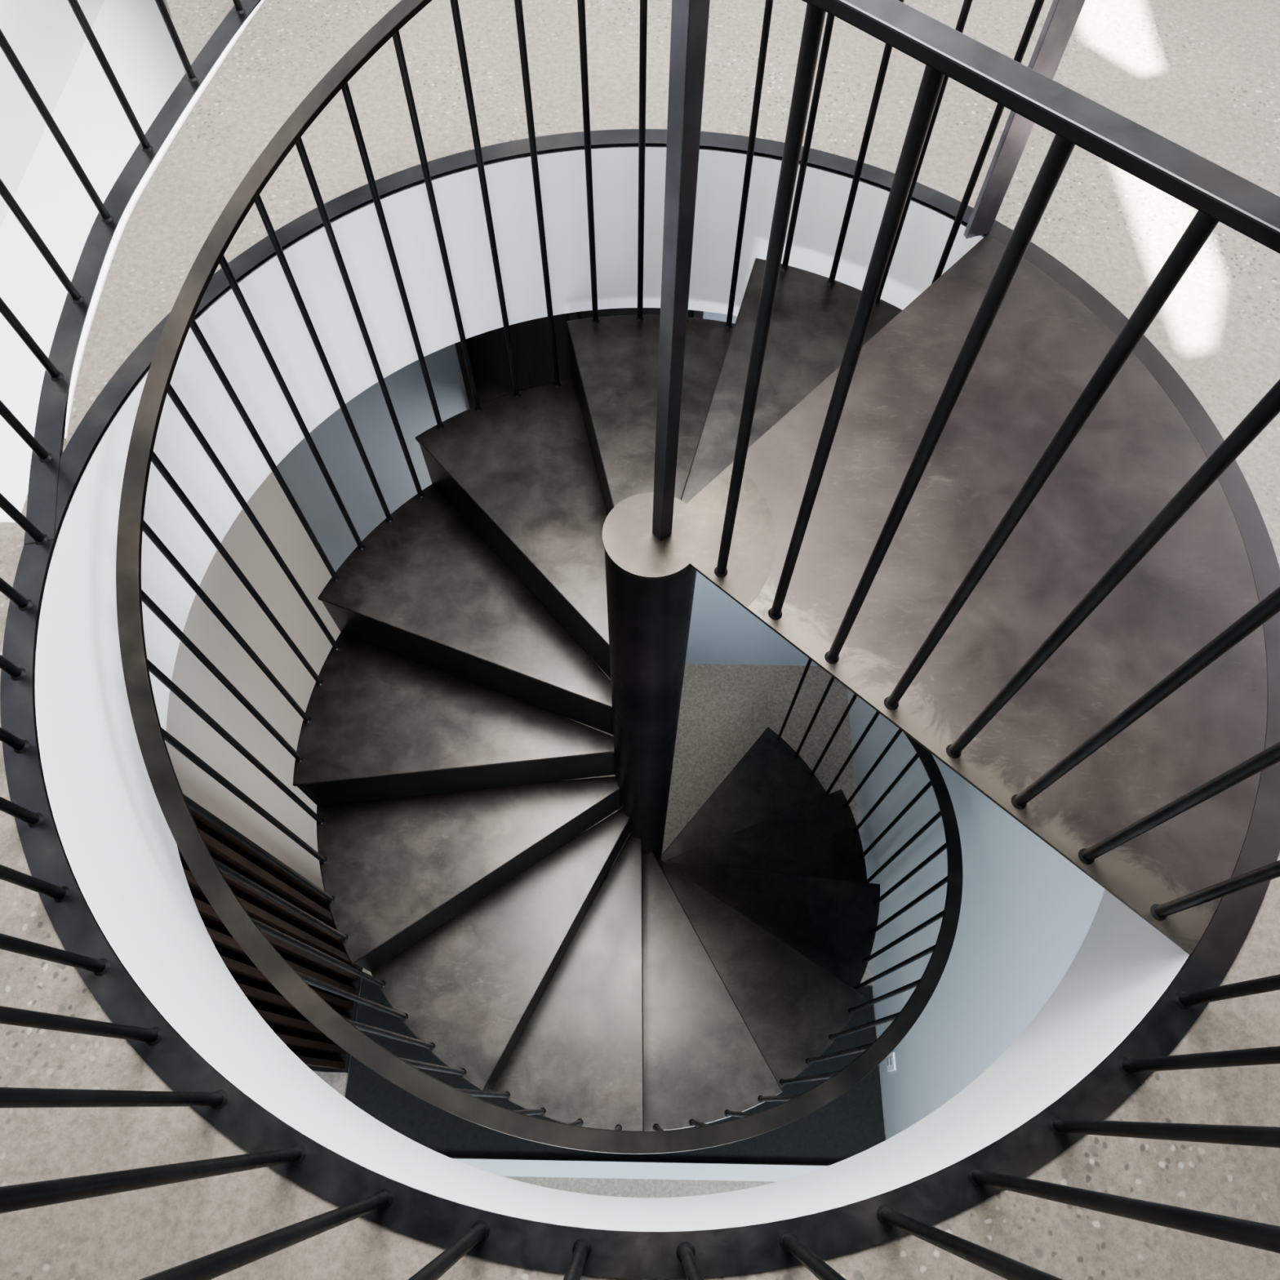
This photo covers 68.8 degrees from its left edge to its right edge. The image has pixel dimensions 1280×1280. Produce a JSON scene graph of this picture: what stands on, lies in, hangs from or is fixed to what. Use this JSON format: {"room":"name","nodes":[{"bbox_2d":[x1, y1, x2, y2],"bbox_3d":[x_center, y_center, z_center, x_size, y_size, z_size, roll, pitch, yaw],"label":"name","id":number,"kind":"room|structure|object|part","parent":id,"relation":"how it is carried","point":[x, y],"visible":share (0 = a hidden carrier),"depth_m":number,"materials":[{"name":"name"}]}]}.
{"room":"spiral staircase","nodes":[
{"label":"spiral staircase","id":0,"kind":"room"},
{"bbox_2d":[0,0,104,226],"bbox_3d":[-1.869,-0.084,1.795,0.100,5.835,6.640,1,64,0],"label":"wall","id":1,"kind":"structure","parent":0,"point":[47,38],"depth_m":2.74,"materials":[{"name":"white paint"}]},
{"bbox_2d":[0,0,185,522],"bbox_3d":[0.628,0.089,2.045,4.900,0.029,6.440,1,64,0],"label":"wall","id":2,"kind":"structure","parent":0,"point":[134,37],"depth_m":2.70,"materials":[{"name":"white paint"}]},
{"bbox_2d":[165,471,341,891],"bbox_3d":[-1.445,0.136,3.482,0.140,2.624,1.400,1,64,0],"label":"wall","id":3,"kind":"structure","parent":0,"point":[269,504],"depth_m":3.35,"materials":[{"name":"paint"}]},
{"bbox_2d":[276,311,818,666],"bbox_3d":[-0.165,-0.504,3.812,2.674,2.624,0.084,1,64,0],"label":"wall","id":4,"kind":"structure","parent":0,"point":[722,631],"depth_m":3.54,"materials":[{"name":"grey paint"}]},
{"bbox_2d":[454,310,703,408],"bbox_3d":[-0.200,-0.498,3.809,0.756,2.624,0.098,1,64,0],"label":"door","id":5,"kind":"structure","parent":4,"relation":"in","point":[699,314],"depth_m":2.96,"materials":[{"name":"brown wood"}]},
{"bbox_2d":[467,307,693,404],"bbox_3d":[-0.200,-0.520,3.820,0.700,2.624,0.035,1,64,0],"label":"door leaf","id":6,"kind":"structure","parent":5,"relation":"attached to","point":[531,339],"depth_m":2.99,"materials":[{"name":"brown wood"}]},
{"bbox_2d":[313,658,886,1197],"bbox_3d":[0.605,1.283,4.454,5.100,0.100,6.640,1,64,0],"label":"floor","id":7,"kind":"structure","parent":0,"point":[724,710],"depth_m":4.78,"materials":[{"name":"concrete"}]},
{"bbox_2d":[176,807,362,1072],"bbox_3d":[-1.311,1.011,3.050,0.105,2.624,0.658,1,64,0],"label":"screen","id":8,"kind":"object","parent":7,"relation":"on","point":[317,1051],"visible":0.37,"depth_m":3.37,"materials":[{"name":"brown wood"}]},
{"bbox_2d":[345,977,885,1164],"bbox_3d":[-0.110,1.875,4.091,2.317,0.012,0.707,1,64,0],"label":"floor mat","id":9,"kind":"object","parent":7,"relation":"on","point":[852,1123],"visible":0.36,"depth_m":4.00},
{"bbox_2d":[450,1157,829,1181],"bbox_3d":[-0.162,2.209,3.898,2.422,0.060,0.060,1,64,0],"label":"wall","id":10,"kind":"structure","parent":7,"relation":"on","point":[500,1166],"depth_m":3.87,"materials":[{"name":"white paint"}]},
{"bbox_2d":[604,551,696,859],"bbox_3d":[0.008,0.506,3.045,0.171,3.104,0.171,1,64,0],"label":"column","id":11,"kind":"structure","parent":7,"relation":"on","point":[649,620],"depth_m":2.07,"materials":[{"name":"metal"}]},
{"bbox_2d":[293,632,614,786],"bbox_3d":[-0.513,0.193,2.707,0.910,0.012,0.496,1,64,0],"label":"tread","id":12,"kind":"object","parent":11,"relation":"attached to","point":[376,712],"visible":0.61,"depth_m":2.67,"materials":[{"name":"metal"}]},
{"bbox_2d":[322,601,613,734],"bbox_3d":[-0.475,0.078,2.640,0.903,0.209,0.008,20,65,9],"label":"riser","id":13,"kind":"object","parent":12,"relation":"on","point":[597,716],"visible":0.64,"depth_m":2.64,"materials":[{"name":"metal"}]},
{"bbox_2d":[317,484,612,709],"bbox_3d":[-0.386,-0.163,2.637,0.915,0.012,0.484,20,65,9],"label":"tread","id":14,"kind":"object","parent":11,"relation":"attached to","point":[425,573],"visible":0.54,"depth_m":2.60,"materials":[{"name":"metal"}]},
{"bbox_2d":[419,444,610,678],"bbox_3d":[-0.320,-0.203,2.533,0.008,0.209,0.903,-37,70,-17],"label":"riser","id":15,"kind":"object","parent":14,"relation":"on","point":[587,638],"visible":0.64,"depth_m":2.54,"materials":[{"name":"metal"}]},
{"bbox_2d":[316,776,620,964],"bbox_3d":[-0.560,0.495,2.804,0.915,0.012,0.484,-31,68,-15],"label":"tread","id":16,"kind":"object","parent":11,"relation":"attached to","point":[391,864],"visible":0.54,"depth_m":2.75,"materials":[{"name":"metal"}]},
{"bbox_2d":[297,753,615,805],"bbox_3d":[-0.515,0.403,2.726,0.903,0.209,0.008,-6,64,-3],"label":"riser","id":17,"kind":"object","parent":16,"relation":"on","point":[593,766],"visible":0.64,"depth_m":2.73,"materials":[{"name":"metal"}]},
{"bbox_2d":[370,809,630,1090],"bbox_3d":[-0.450,0.823,2.890,0.484,0.012,0.915,25,66,12],"label":"tread","id":18,"kind":"object","parent":11,"relation":"attached to","point":[465,988],"visible":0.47,"depth_m":2.81,"materials":[{"name":"metal"}]},
{"bbox_2d":[354,791,619,972],"bbox_3d":[-0.432,0.717,2.818,0.903,0.209,0.008,-31,68,-15],"label":"riser","id":19,"kind":"object","parent":18,"relation":"on","point":[522,863],"visible":0.64,"depth_m":2.82,"materials":[{"name":"metal"}]},
{"bbox_2d":[415,378,608,647],"bbox_3d":[-0.141,-0.385,2.501,0.484,0.012,0.915,-37,70,-17],"label":"tread","id":20,"kind":"object","parent":11,"relation":"attached to","point":[526,461],"visible":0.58,"depth_m":2.52,"materials":[{"name":"metal"}]},
{"bbox_2d":[569,337,613,515],"bbox_3d":[-0.088,-0.399,2.385,0.008,0.209,0.903,-11,64,-6],"label":"riser","id":21,"kind":"object","parent":20,"relation":"on","point":[593,446],"visible":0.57,"depth_m":2.48,"materials":[{"name":"metal"}]},
{"bbox_2d":[490,835,644,1131],"bbox_3d":[-0.224,1.074,3.015,0.486,0.012,0.914,1,64,0],"label":"tread","id":22,"kind":"object","parent":11,"relation":"attached to","point":[579,1054],"visible":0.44,"depth_m":2.94,"materials":[{"name":"metal"}]},
{"bbox_2d":[484,822,628,1090],"bbox_3d":[-0.247,0.972,2.941,0.008,0.209,0.903,25,66,12],"label":"riser","id":23,"kind":"object","parent":22,"relation":"on","point":[491,1082],"visible":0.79,"depth_m":2.94,"materials":[{"name":"metal"}]},
{"bbox_2d":[566,315,734,507],"bbox_3d":[0.048,-0.457,2.292,0.500,0.012,0.908,1,64,0],"label":"tread","id":24,"kind":"object","parent":11,"relation":"attached to","point":[617,357],"visible":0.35,"depth_m":2.38,"materials":[{"name":"metal"}]},
{"bbox_2d":[602,492,702,579],"bbox_3d":[0.022,-0.185,1.651,0.177,0.009,0.177,1,64,0],"label":"cap","id":25,"kind":"object","parent":11,"relation":"on","point":[629,541],"depth_m":1.64,"materials":[{"name":"grey metal"}]},
{"bbox_2d":[652,0,709,540],"bbox_3d":[0.044,-0.466,1.089,0.025,1.247,0.025,-36,69,-17],"label":"post","id":26,"kind":"object","parent":11,"relation":"on","point":[689,18],"visible":1,"depth_m":1.06,"materials":[{"name":"metal"}]},
{"bbox_2d":[642,851,782,1131],"bbox_3d":[0.232,1.181,3.214,0.484,0.012,0.914,1,64,0],"label":"tread","id":27,"kind":"object","parent":11,"relation":"attached to","point":[702,1060],"visible":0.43,"depth_m":3.14,"materials":[{"name":"metal"}]},
{"bbox_2d":[661,727,826,861],"bbox_3d":[0.404,0.734,4.428,0.915,0.012,0.484,-18,65,-9],"label":"tread","id":28,"kind":"object","parent":11,"relation":"attached to","point":[768,781],"visible":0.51,"depth_m":4.42,"materials":[{"name":"metal"}]},
{"bbox_2d":[141,0,1044,1130],"bbox_3d":[0.014,0.250,2.529,1.959,3.814,1.958,1,64,0],"label":"balusters","id":29,"kind":"object","parent":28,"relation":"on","point":[1037,7],"visible":0.92,"depth_m":2.10,"materials":[{"name":"metal"}]},
{"bbox_2d":[115,0,962,1154],"bbox_3d":[0.018,0.029,2.083,1.988,2.876,1.988,1,64,0],"label":"handrail","id":30,"kind":"object","parent":29,"relation":"attached to","point":[174,806],"visible":0.84,"depth_m":1.74,"materials":[{"name":"metal"}]},
{"bbox_2d":[657,857,864,1087],"bbox_3d":[0.305,1.247,3.429,0.915,0.012,0.484,31,67,14],"label":"tread","id":31,"kind":"object","parent":11,"relation":"attached to","point":[791,1005],"visible":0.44,"depth_m":3.42,"materials":[{"name":"metal"}]},
{"bbox_2d":[664,789,866,882],"bbox_3d":[0.528,0.888,4.104,0.911,0.012,0.495,1,64,0],"label":"tread","id":32,"kind":"object","parent":11,"relation":"attached to","point":[815,838],"visible":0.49,"depth_m":4.09,"materials":[{"name":"metal"}]},
{"bbox_2d":[665,862,879,986],"bbox_3d":[0.569,1.001,3.801,0.915,0.012,0.484,33,68,15],"label":"tread","id":33,"kind":"object","parent":11,"relation":"attached to","point":[829,922],"visible":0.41,"depth_m":3.76,"materials":[{"name":"metal"}]},
{"bbox_2d":[680,257,902,503],"bbox_3d":[0.220,-0.568,2.100,0.484,0.012,0.915,42,70,18],"label":"tread","id":34,"kind":"object","parent":11,"relation":"attached to","point":[811,321],"visible":0.39,"depth_m":2.14,"materials":[{"name":"metal"}]},
{"bbox_2d":[686,234,1267,954],"bbox_3d":[0.568,-0.210,1.668,0.999,0.007,1.466,1,64,0],"label":"landing","id":35,"kind":"object","parent":11,"relation":"attached to","point":[1042,347],"depth_m":1.61,"materials":[{"name":"grey metal"}]},
{"bbox_2d":[686,462,775,607],"bbox_3d":[0.154,-0.192,1.651,0.170,0.001,0.303,1,64,0],"label":"plate","id":36,"kind":"object","parent":35,"relation":"on","point":[753,544],"depth_m":1.65,"materials":[{"name":"grey metal"}]},
{"bbox_2d":[714,3,1279,920],"bbox_3d":[0.454,-0.070,1.067,0.867,0.943,0.028,40,70,17],"label":"balusters","id":37,"kind":"object","parent":35,"relation":"on","point":[1202,225],"visible":1,"depth_m":0.98,"materials":[{"name":"black metal"}]},
{"bbox_2d":[801,0,1279,253],"bbox_3d":[0.435,-0.284,0.642,0.808,0.014,0.735,1,64,0],"label":"handrail","id":38,"kind":"object","parent":37,"relation":"on","point":[1243,206],"depth_m":0.69,"materials":[{"name":"black metal"}]},
{"bbox_2d":[987,222,1279,978],"bbox_3d":[0.923,-0.204,1.669,0.390,0.006,1.536,1,64,0],"label":"rim","id":39,"kind":"object","parent":35,"relation":"attached to","point":[1221,942],"depth_m":1.62,"materials":[{"name":"grey metal"}]},
{"bbox_2d":[0,0,1279,1279],"bbox_3d":[0.606,-0.019,1.829,4.950,0.450,6.440,1,64,0],"label":"floor","id":40,"kind":"structure","parent":0,"point":[1203,76],"depth_m":1.97,"materials":[{"name":"concrete"}]},
{"bbox_2d":[64,0,264,439],"bbox_3d":[-1.050,-1.012,2.051,0.098,0.005,1.423,5,64,2],"label":"trim white edge","id":41,"kind":"object","parent":40,"relation":"on","point":[124,219],"visible":1,"depth_m":2.00,"materials":[{"name":"paint"}]},
{"bbox_2d":[35,146,1190,1231],"bbox_3d":[0.020,-0.076,1.871,2.115,0.477,2.115,1,64,0],"label":"fascia","id":42,"kind":"object","parent":40,"relation":"attached to","point":[121,849],"visible":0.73,"depth_m":1.86,"materials":[{"name":"white paint"}]},
{"bbox_2d":[0,0,1279,1279],"bbox_3d":[-0.154,-0.817,1.429,2.015,0.962,3.120,1,64,0],"label":"guardrail around the opening","id":43,"kind":"object","parent":40,"relation":"on","point":[912,1208],"visible":0.96,"depth_m":1.23,"materials":[{"name":"metal"}]},
{"bbox_3d":[-1.027,-1.095,2.091,0.218,0.007,2.074,6,64,2],"label":"wing plate","id":44,"kind":"part","parent":43,"relation":"part of","materials":[{"name":"metal"}]},
{"bbox_2d":[963,0,1085,239],"bbox_3d":[0.722,-1.142,1.432,0.056,1.247,0.014,-17,65,-9],"label":"post","id":45,"kind":"object","parent":43,"relation":"on","point":[1062,17],"visible":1,"depth_m":1.78,"materials":[{"name":"metal"}]},
{"bbox_2d":[846,688,1105,1139],"bbox_3d":[1.116,0.569,3.292,0.070,2.624,2.254,1,64,0],"label":"wall","id":46,"kind":"structure","parent":0,"point":[1027,911],"depth_m":3.13,"materials":[{"name":"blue paint"}]},
{"bbox_2d":[886,1052,896,1071],"bbox_3d":[1.053,1.772,3.925,0.010,0.120,0.070,1,64,0],"label":"wall outlet","id":47,"kind":"object","parent":46,"relation":"attached to","point":[891,1062],"visible":0.8,"depth_m":3.90,"materials":[{"name":"white plastic"}]}
]}

